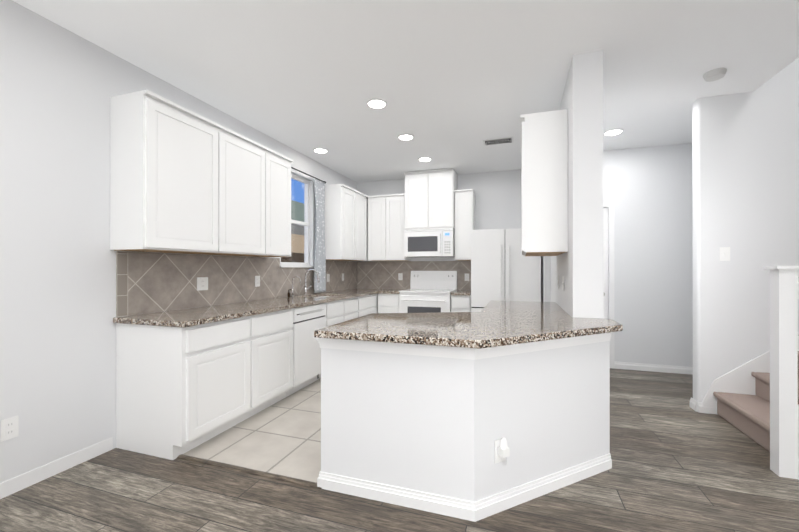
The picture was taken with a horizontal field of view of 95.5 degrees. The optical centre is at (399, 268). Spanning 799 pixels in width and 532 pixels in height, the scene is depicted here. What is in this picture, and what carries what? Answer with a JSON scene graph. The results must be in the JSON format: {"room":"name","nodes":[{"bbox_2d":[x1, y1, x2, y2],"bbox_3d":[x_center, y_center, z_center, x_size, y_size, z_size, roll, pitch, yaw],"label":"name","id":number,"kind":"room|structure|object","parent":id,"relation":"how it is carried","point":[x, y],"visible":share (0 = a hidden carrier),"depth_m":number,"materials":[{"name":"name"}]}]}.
{"room":"kitchen","nodes":[
{"label":"kitchen","id":0,"kind":"room"},
{"bbox_2d":[0,0,356,482],"bbox_3d":[-2.131,-0.117,2.333,0.140,2.750,8.710,0,0,18],"label":"wall","id":1,"kind":"structure","parent":0,"point":[60,86],"depth_m":2.23,"materials":[{"name":"white paint"}]},
{"bbox_2d":[1,415,18,441],"bbox_3d":[-2.157,0.887,2.009,0.007,0.116,0.072,0,0,18],"label":"outlet","id":2,"kind":"object","parent":1,"relation":"attached to","point":[9,428],"visible":1,"depth_m":2.01,"materials":[{"name":"white plastic"}]},
{"bbox_2d":[0,437,112,498],"bbox_3d":[-2.717,1.212,0.349,0.014,0.085,4.577,0,0,18],"label":"baseboard","id":3,"kind":"structure","parent":1,"relation":"attached to","point":[24,480],"depth_m":2.20,"materials":[{"name":"white wood"}]},
{"bbox_2d":[110,89,225,254],"bbox_3d":[-1.732,-0.653,2.776,0.332,1.054,0.679,0,0,18],"label":"upper cabinet","id":4,"kind":"object","parent":1,"relation":"attached to","point":[183,180],"depth_m":2.54,"materials":[{"name":"white wood"}]},
{"bbox_2d":[116,251,356,316],"bbox_3d":[-1.361,0.114,4.421,0.006,0.462,3.959,0,0,18],"label":"backsplash","id":5,"kind":"structure","parent":1,"relation":"attached to","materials":[{"name":"grey tile"}]},
{"bbox_2d":[226,128,269,256],"bbox_3d":[-1.555,-0.653,3.314,0.332,1.054,0.698,0,0,18],"label":"upper cabinet","id":6,"kind":"object","parent":1,"relation":"attached to","point":[247,160],"depth_m":3.31,"materials":[{"name":"white wood"}]},
{"bbox_2d":[270,149,293,256],"bbox_3d":[-1.404,-0.652,3.771,0.332,1.054,0.506,0,0,18],"label":"upper cabinet","id":7,"kind":"object","parent":1,"relation":"attached to","point":[280,165],"depth_m":3.76,"materials":[{"name":"white wood"}]},
{"bbox_2d":[280,174,313,267],"bbox_3d":[-1.328,-0.603,4.649,0.130,1.188,0.770,0,0,18],"label":"window","id":8,"kind":"structure","parent":1,"relation":"in","point":[306,223],"depth_m":4.92,"materials":[{"name":"white"}]},
{"bbox_2d":[291,167,325,182],"bbox_3d":[-1.256,-1.214,4.609,0.084,0.028,1.137,0,0,18],"label":"curtain rod","id":9,"kind":"object","parent":1,"relation":"attached to","point":[307,174],"visible":0.56,"depth_m":4.69,"materials":[{"name":"black metal"}]},
{"bbox_2d":[314,178,325,292],"bbox_3d":[-1.096,-0.437,4.983,0.059,1.540,0.300,0,0,18],"label":"curtain","id":10,"kind":"object","parent":9,"relation":"hanging from","point":[319,255],"visible":0.92,"depth_m":4.98,"materials":[{"name":"grey fabric"}]},
{"bbox_2d":[324,184,353,260],"bbox_3d":[-0.882,-0.650,5.347,0.332,1.054,0.497,0,0,18],"label":"upper cabinet","id":11,"kind":"object","parent":1,"relation":"attached to","point":[339,198],"depth_m":5.12,"materials":[{"name":"white wood"}]},
{"bbox_2d":[354,189,369,260],"bbox_3d":[-0.729,-0.649,5.697,0.403,1.054,0.507,0,0,18],"label":"upper cabinet","id":12,"kind":"object","parent":1,"relation":"attached to","point":[361,201],"depth_m":5.69,"materials":[{"name":"white wood"}]},
{"bbox_2d":[0,368,798,531],"bbox_3d":[1.325,1.306,1.125,7.460,0.100,8.830,0,0,18],"label":"floor","id":13,"kind":"structure","parent":0,"point":[679,464],"depth_m":2.00,"materials":[{"name":"grey wood"}]},
{"bbox_2d":[177,454,321,488],"bbox_3d":[-0.981,1.252,2.263,1.145,0.010,0.042,0,0,18],"label":"transition strip","id":14,"kind":"object","parent":13,"relation":"on","point":[255,472],"visible":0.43,"depth_m":2.23,"materials":[{"name":"brown wood"}]},
{"bbox_2d":[183,378,320,482],"bbox_3d":[0.089,1.258,3.977,3.038,0.004,3.909,0,0,18],"label":"tile floor","id":15,"kind":"structure","parent":13,"relation":"on","point":[282,437],"depth_m":2.62,"materials":[{"name":"beige tile"}]},
{"bbox_2d":[113,251,412,459],"bbox_3d":[-0.896,0.572,4.259,0.990,1.377,3.994,0,0,18],"label":"base cabinets","id":16,"kind":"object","parent":15,"relation":"on","point":[210,366],"depth_m":2.79,"materials":[{"name":"white wood"}]},
{"bbox_2d":[197,277,207,290],"bbox_3d":[-1.747,0.139,3.222,0.007,0.116,0.115,0,0,18],"label":"outlet","id":17,"kind":"object","parent":16,"relation":"attached to","point":[202,283],"visible":1,"depth_m":3.22,"materials":[{"name":"white plastic"}]},
{"bbox_2d":[255,276,259,286],"bbox_3d":[-1.524,0.140,3.897,0.007,0.116,0.072,0,0,18],"label":"outlet","id":18,"kind":"object","parent":16,"relation":"attached to","point":[257,281],"visible":1,"depth_m":3.89,"materials":[{"name":"white plastic"}]},
{"bbox_2d":[113,288,406,327],"bbox_3d":[-0.899,0.365,4.259,0.982,0.039,3.992,0,0,18],"label":"countertop","id":19,"kind":"structure","parent":16,"relation":"on","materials":[{"name":"stone"}]},
{"bbox_2d":[288,269,319,296],"bbox_3d":[-1.172,0.177,4.517,0.230,0.337,0.488,0,0,18],"label":"faucet","id":20,"kind":"object","parent":16,"relation":"on","point":[297,278],"depth_m":4.61,"materials":[{"name":"silver metal"}]},
{"bbox_2d":[398,273,402,279],"bbox_3d":[0.015,0.143,6.048,0.072,0.116,0.007,0,0,18],"label":"outlet","id":21,"kind":"object","parent":16,"relation":"attached to","point":[400,276],"visible":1,"depth_m":6.05,"materials":[{"name":"white plastic"}]},
{"bbox_2d":[286,303,325,396],"bbox_3d":[-1.203,0.824,3.881,0.609,0.871,0.610,0,0,18],"label":"dishwasher","id":22,"kind":"object","parent":15,"relation":"on","point":[308,321],"visible":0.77,"depth_m":3.71,"materials":[{"name":"white painted metal"},{"name":"white plastic"}]},
{"bbox_2d":[399,271,456,312],"bbox_3d":[0.446,0.652,5.532,0.760,1.220,0.696,0,0,18],"label":"range oven","id":23,"kind":"object","parent":15,"relation":"on","point":[428,291],"visible":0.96,"depth_m":5.36,"materials":[{"name":"white enameled metal"},{"name":"glass"},{"name":"plastic"}]},
{"bbox_2d":[451,287,471,311],"bbox_3d":[0.951,0.804,5.394,0.273,0.915,0.610,0,0,18],"label":"base cabinet","id":24,"kind":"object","parent":15,"relation":"on","point":[460,299],"depth_m":5.13,"materials":[{"name":"white wood"}]},
{"bbox_2d":[451,290,470,295],"bbox_3d":[0.956,0.366,5.410,0.273,0.039,0.642,0,0,18],"label":"countertop","id":25,"kind":"structure","parent":24,"relation":"on","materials":[{"name":"stone"}]},
{"bbox_2d":[318,340,611,521],"bbox_3d":[0.468,0.820,2.281,1.626,0.876,0.946,0,0,18],"label":"base cabinet","id":26,"kind":"object","parent":15,"relation":"on","point":[422,411],"depth_m":1.96,"materials":[{"name":"white paint"}]},
{"bbox_2d":[314,300,622,359],"bbox_3d":[0.676,0.363,2.805,1.668,0.040,2.270,0,0,18],"label":"countertop","id":27,"kind":"structure","parent":26,"relation":"on","point":[544,328],"depth_m":2.12,"materials":[{"name":"grey stone"}]},
{"bbox_2d":[494,438,505,463],"bbox_3d":[0.522,0.947,1.881,0.072,0.116,0.007,0,0,-27],"label":"outlet","id":28,"kind":"object","parent":26,"relation":"attached to","point":[497,458],"visible":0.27,"depth_m":1.87,"materials":[{"name":"white plastic"}]},
{"bbox_2d":[497,438,509,465],"bbox_3d":[0.534,0.936,1.858,0.044,0.132,0.044,0,0,-27],"label":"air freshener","id":29,"kind":"object","parent":26,"relation":"attached to","point":[503,449],"visible":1,"depth_m":1.84,"materials":[{"name":"white plastic"}]},
{"bbox_2d":[471,228,540,311],"bbox_3d":[1.494,0.371,5.090,0.880,1.780,0.857,0,0,18],"label":"refrigerator","id":30,"kind":"object","parent":15,"relation":"on","point":[503,268],"visible":0.52,"depth_m":4.74,"materials":[{"name":"painted metal"},{"name":"plastic"}]},
{"bbox_2d":[713,351,798,451],"bbox_3d":[3.824,0.283,2.291,2.648,1.950,0.922,0,0,18],"label":"stairs","id":31,"kind":"structure","parent":13,"relation":"on","point":[748,415],"depth_m":2.84,"materials":[{"name":"carpet"}]},
{"bbox_2d":[764,266,798,479],"bbox_3d":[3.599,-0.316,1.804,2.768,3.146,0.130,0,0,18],"label":"newel post","id":32,"kind":"object","parent":31,"relation":"attached to","point":[784,404],"visible":1,"depth_m":2.18,"materials":[{"name":"white wood"}]},
{"bbox_2d":[12,0,798,182],"bbox_3d":[1.344,-1.544,1.186,7.460,0.100,8.710,0,0,18],"label":"ceiling","id":33,"kind":"structure","parent":0,"point":[453,84],"depth_m":2.62,"materials":[{"name":"white paint"}]},
{"bbox_2d":[313,148,327,152],"bbox_3d":[-0.996,-1.484,4.588,0.186,0.009,0.186,0,0,18],"label":"recessed light","id":34,"kind":"object","parent":33,"relation":"in","point":[319,150],"visible":0.96,"depth_m":4.56,"materials":[{"name":"white plastic"}]},
{"bbox_2d":[367,99,386,108],"bbox_3d":[-0.205,-1.486,3.283,0.186,0.009,0.186,0,0,18],"label":"recessed light","id":35,"kind":"object","parent":33,"relation":"in","point":[376,103],"visible":1,"depth_m":3.27,"materials":[{"name":"white"}]},
{"bbox_2d":[398,134,413,139],"bbox_3d":[0.071,-1.485,4.119,0.186,0.009,0.186,0,0,18],"label":"recessed light","id":36,"kind":"object","parent":33,"relation":"in","point":[405,137],"visible":0.96,"depth_m":4.11,"materials":[{"name":"white"}]},
{"bbox_2d":[418,157,431,161],"bbox_3d":[0.347,-1.484,4.954,0.186,0.009,0.186,0,0,18],"label":"recessed light","id":37,"kind":"object","parent":33,"relation":"in","point":[424,159],"visible":0.96,"depth_m":4.94,"materials":[{"name":"white"}]},
{"bbox_2d":[483,137,513,145],"bbox_3d":[1.155,-1.484,4.245,0.340,0.011,0.180,0,0,18],"label":"ceiling vent","id":38,"kind":"object","parent":33,"relation":"in","point":[504,140],"visible":1,"depth_m":4.24,"materials":[{"name":"silver metal"}]},
{"bbox_2d":[604,129,622,135],"bbox_3d":[2.339,-1.485,3.969,0.186,0.009,0.186,0,0,18],"label":"recessed light","id":39,"kind":"object","parent":33,"relation":"in","point":[612,132],"visible":0.96,"depth_m":3.96,"materials":[{"name":"white plastic"}]},
{"bbox_2d":[703,68,726,81],"bbox_3d":[2.405,-1.472,2.768,0.140,0.040,0.140,0,0,18],"label":"smoke detector","id":40,"kind":"object","parent":33,"relation":"attached to","point":[714,74],"visible":0.98,"depth_m":2.74,"materials":[{"name":"white plastic"}]},
{"bbox_2d":[357,169,521,288],"bbox_3d":[0.692,-0.113,5.913,2.970,2.750,0.140,0,0,18],"label":"wall","id":41,"kind":"structure","parent":0,"point":[497,199],"depth_m":5.61,"materials":[{"name":"white paint"}]},
{"bbox_2d":[370,194,389,260],"bbox_3d":[-0.305,-0.646,5.954,0.394,1.047,0.403,0,0,18],"label":"upper cabinet","id":42,"kind":"object","parent":41,"relation":"attached to","point":[379,204],"depth_m":5.82,"materials":[{"name":"white wood"}]},
{"bbox_2d":[390,194,410,260],"bbox_3d":[-0.041,-0.646,5.904,0.384,1.047,0.332,0,0,18],"label":"upper cabinet","id":43,"kind":"object","parent":41,"relation":"attached to","point":[396,231],"depth_m":5.73,"materials":[{"name":"white wood"}]},
{"bbox_2d":[357,261,470,290],"bbox_3d":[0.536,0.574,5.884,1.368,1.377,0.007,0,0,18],"label":"backsplash","id":44,"kind":"structure","parent":41,"relation":"attached to","point":[462,268],"depth_m":5.78,"materials":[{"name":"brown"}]},
{"bbox_2d":[402,170,433,228],"bbox_3d":[0.345,-1.043,5.742,0.443,0.872,0.397,0,0,18],"label":"upper cabinet","id":45,"kind":"object","parent":41,"relation":"attached to","point":[418,197],"depth_m":5.55,"materials":[{"name":"white wood"}]},
{"bbox_2d":[404,228,454,256],"bbox_3d":[0.487,-0.389,5.659,0.756,0.423,0.466,0,0,18],"label":"microwave","id":46,"kind":"object","parent":45,"relation":"attached to","point":[432,242],"visible":1,"depth_m":5.48,"materials":[{"name":"white plastic"}]},
{"bbox_2d":[434,169,457,227],"bbox_3d":[0.650,-1.043,5.641,0.443,0.872,0.397,0,0,18],"label":"upper cabinet","id":47,"kind":"object","parent":41,"relation":"attached to","point":[445,180],"depth_m":5.43,"materials":[{"name":"white wood"}]},
{"bbox_2d":[454,189,474,260],"bbox_3d":[1.004,-0.646,5.558,0.273,1.047,0.332,0,0,18],"label":"upper cabinet","id":48,"kind":"object","parent":41,"relation":"attached to","point":[464,199],"depth_m":5.41,"materials":[{"name":"white wood"}]},
{"bbox_2d":[541,50,603,318],"bbox_3d":[1.758,-0.115,3.996,0.260,2.750,3.110,0,0,18],"label":"wall","id":49,"kind":"structure","parent":0,"point":[578,266],"depth_m":2.52,"materials":[{"name":"white paint"}]},
{"bbox_2d":[521,185,521,218],"bbox_3d":[1.338,-0.671,3.456,0.332,1.092,0.520,0,0,18],"label":"upper cabinet","id":50,"kind":"object","parent":49,"relation":"attached to","point":[521,185],"depth_m":3.73,"materials":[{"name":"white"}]},
{"bbox_2d":[520,109,567,255],"bbox_3d":[1.213,-0.672,3.076,0.332,1.092,0.521,0,0,18],"label":"upper cabinet","id":51,"kind":"object","parent":49,"relation":"attached to","point":[543,135],"depth_m":2.83,"materials":[{"name":"white wood"}]},
{"bbox_2d":[603,143,692,367],"bbox_3d":[4.015,-0.115,4.203,4.045,2.750,0.120,0,0,18],"label":"wall","id":52,"kind":"structure","parent":0,"point":[647,191],"depth_m":4.44,"materials":[{"name":"white paint"}]},
{"bbox_2d":[603,207,607,318],"bbox_3d":[2.401,0.237,4.695,0.532,2.024,0.099,0,0,18],"label":"door","id":53,"kind":"structure","parent":52,"relation":"in","point":[605,243],"depth_m":4.63,"materials":[{"name":"white wood"}]},
{"bbox_2d":[603,202,613,367],"bbox_3d":[2.410,0.212,4.724,0.654,2.097,0.135,0,0,18],"label":"door frame","id":54,"kind":"structure","parent":52,"relation":"attached to","point":[610,205],"depth_m":4.57,"materials":[{"name":"white wood"}]},
{"bbox_2d":[614,362,692,374],"bbox_3d":[3.360,1.218,4.343,1.380,0.085,0.014,0,0,18],"label":"baseboard","id":55,"kind":"structure","parent":52,"relation":"attached to","point":[618,365],"depth_m":4.42,"materials":[{"name":"white wood"}]},
{"bbox_2d":[692,57,798,402],"bbox_3d":[4.073,-1.442,2.763,3.030,5.400,0.120,0,0,18],"label":"wall","id":56,"kind":"structure","parent":0,"point":[745,173],"depth_m":3.09,"materials":[{"name":"white paint"}]},
{"bbox_2d":[720,247,729,260],"bbox_3d":[2.793,-0.121,3.113,0.072,0.116,0.010,0,0,18],"label":"light switch","id":57,"kind":"object","parent":56,"relation":"attached to","point":[724,253],"visible":1,"depth_m":3.11,"materials":[{"name":"white plastic"}]},
{"bbox_2d":[702,335,798,413],"bbox_3d":[3.932,0.131,2.734,2.720,2.255,0.012,0,0,18],"label":"stair skirt board","id":58,"kind":"object","parent":56,"relation":"attached to","point":[740,379],"visible":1,"depth_m":3.07,"materials":[{"name":"white wood"}]},
{"label":"outside","id":59,"kind":"structure","parent":0,"visible":0},
{"bbox_2d":[281,178,303,262],"bbox_3d":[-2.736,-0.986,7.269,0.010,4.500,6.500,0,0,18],"label":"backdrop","id":60,"kind":"structure","parent":59,"point":[295,216],"depth_m":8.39,"materials":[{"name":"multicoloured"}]}
]}

